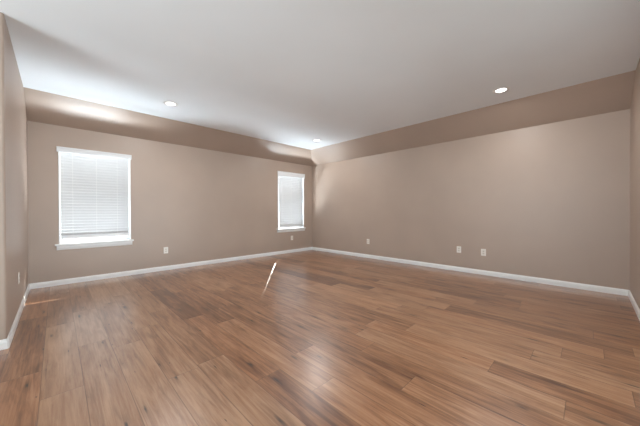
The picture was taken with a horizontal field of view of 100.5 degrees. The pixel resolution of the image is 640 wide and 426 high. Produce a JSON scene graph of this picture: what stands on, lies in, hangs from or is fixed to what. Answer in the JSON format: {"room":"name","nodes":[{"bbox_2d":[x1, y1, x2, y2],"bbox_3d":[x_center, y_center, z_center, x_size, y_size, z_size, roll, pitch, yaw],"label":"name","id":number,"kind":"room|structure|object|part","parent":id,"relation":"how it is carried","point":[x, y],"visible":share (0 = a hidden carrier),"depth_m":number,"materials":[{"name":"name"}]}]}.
{"room":"empty living room","nodes":[
{"label":"empty living room","id":0,"kind":"room"},
{"bbox_2d":[0,12,27,339],"bbox_3d":[-4.605,-0.251,1.821,3.390,2.740,2.347,0,0,-45],"label":"wall","id":1,"kind":"structure","parent":0,"point":[13,118],"depth_m":2.47,"materials":[{"name":"beige paint"}]},
{"bbox_2d":[27,121,311,283],"bbox_3d":[-2.283,-0.131,5.874,5.910,2.440,0.150,0,0,-45],"label":"wall","id":2,"kind":"structure","parent":0,"point":[199,204],"depth_m":5.13,"materials":[{"name":"beige paint"}]},
{"bbox_2d":[55,152,133,249],"bbox_3d":[-3.711,-0.225,4.421,0.992,1.578,0.177,0,0,-45],"label":"window","id":3,"kind":"structure","parent":2,"relation":"in","point":[91,243],"depth_m":4.37,"materials":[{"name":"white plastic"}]},
{"bbox_2d":[56,146,131,238],"bbox_3d":[-3.677,-0.309,4.390,0.942,1.414,0.073,0,0,-45],"label":"window blind","id":4,"kind":"object","parent":3,"relation":"attached to","point":[94,185],"visible":1,"depth_m":4.36,"materials":[{"name":"white plastic"}]},
{"bbox_3d":[-3.682,0.374,4.400,0.866,0.046,0.016,0,0,-45],"label":"rail","id":5,"kind":"part","parent":4,"relation":"part of","materials":[{"name":"white plastic"}]},
{"bbox_3d":[-3.688,-0.285,4.392,0.003,1.337,0.029,0,0,-45],"label":"ladder cord","id":6,"kind":"part","parent":4,"relation":"part of","materials":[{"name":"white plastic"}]},
{"bbox_3d":[-3.493,-0.287,4.585,0.003,1.337,0.029,0,0,-45],"label":"ladder cord","id":7,"kind":"part","parent":4,"relation":"part of","materials":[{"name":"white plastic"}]},
{"bbox_2d":[0,247,311,349],"bbox_3d":[-2.602,1.062,3.796,9.000,0.080,2.361,0,0,-45],"label":"baseboard","id":8,"kind":"structure","parent":2,"relation":"attached to","point":[155,269],"depth_m":4.49,"materials":[{"name":"white wood"}]},
{"bbox_2d":[277,178,305,232],"bbox_3d":[-0.815,-0.293,7.285,0.982,1.600,0.177,0,0,-45],"label":"window","id":9,"kind":"structure","parent":2,"relation":"in","point":[287,229],"depth_m":7.37,"materials":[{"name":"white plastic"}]},
{"bbox_2d":[278,171,304,227],"bbox_3d":[-0.781,-0.354,7.253,0.932,1.483,0.073,0,0,-45],"label":"window blind","id":10,"kind":"object","parent":9,"relation":"attached to","point":[290,188],"visible":1,"depth_m":7.24,"materials":[{"name":"white plastic"}]},
{"bbox_3d":[-0.772,0.364,7.277,0.830,0.046,0.016,0,0,-45],"label":"rail","id":11,"kind":"part","parent":10,"relation":"part of","materials":[{"name":"white plastic"}]},
{"bbox_2d":[0,250,639,425],"bbox_3d":[-1.294,1.106,2.474,9.000,0.001,6.081,0,0,-45],"label":"floor","id":12,"kind":"structure","parent":0,"point":[308,337],"depth_m":2.13,"materials":[{"name":"brown wood"}]},
{"bbox_2d":[0,0,639,149],"bbox_3d":[-1.302,-1.694,2.458,9.300,0.120,6.381,0,0,-45],"label":"ceiling","id":13,"kind":"structure","parent":0,"point":[295,73],"depth_m":2.77,"materials":[{"name":"white paint"}]},
{"bbox_2d":[163,101,177,106],"bbox_3d":[-2.241,-1.637,3.998,0.196,0.006,0.196,0,0,-45],"label":"recessed light","id":14,"kind":"object","parent":13,"relation":"in","point":[169,103],"visible":1,"depth_m":3.98,"materials":[{"name":"white"}]},
{"bbox_2d":[493,87,509,93],"bbox_3d":[2.434,-1.648,3.579,0.196,0.006,0.196,0,0,-45],"label":"recessed light","id":15,"kind":"object","parent":13,"relation":"in","point":[502,89],"visible":1,"depth_m":3.58,"materials":[{"name":"white"}]},
{"bbox_2d":[23,70,635,165],"bbox_3d":[-0.096,-1.494,3.651,5.610,0.300,6.081,0,0,-45],"label":"sloped ceiling border","id":16,"kind":"structure","parent":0,"point":[613,93],"depth_m":4.41,"materials":[{"name":"beige paint"}]},
{"bbox_2d":[312,109,629,289],"bbox_3d":[2.008,-0.141,5.630,0.150,2.440,6.231,0,0,-45],"label":"wall","id":17,"kind":"structure","parent":0,"point":[551,200],"depth_m":4.48,"materials":[{"name":"beige paint"}]},
{"bbox_2d":[312,247,628,295],"bbox_3d":[1.901,1.039,5.632,0.014,0.080,6.081,0,0,-45],"label":"baseboard","id":18,"kind":"structure","parent":17,"relation":"attached to","point":[603,289],"depth_m":4.49,"materials":[{"name":"white wood"}]},
{"bbox_2d":[481,249,485,255],"bbox_3d":[2.862,0.690,4.661,0.009,0.120,0.076,0,0,-45],"label":"wall outlet","id":19,"kind":"object","parent":17,"relation":"attached to","point":[483,251],"visible":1,"depth_m":4.66,"materials":[{"name":"beige plastic"}]},
{"bbox_2d":[630,59,639,308],"bbox_3d":[0.839,-0.257,0.198,9.150,2.740,0.150,0,0,-45],"label":"wall","id":20,"kind":"structure","parent":0,"point":[635,103],"depth_m":3.07,"materials":[{"name":"beige paint"}]},
{"bbox_2d":[628,290,639,320],"bbox_3d":[3.363,1.051,2.812,1.900,0.080,0.014,0,0,-45],"label":"baseboard","id":21,"kind":"structure","parent":20,"relation":"attached to","point":[634,304],"depth_m":3.00,"materials":[{"name":"white wood"}]}
]}

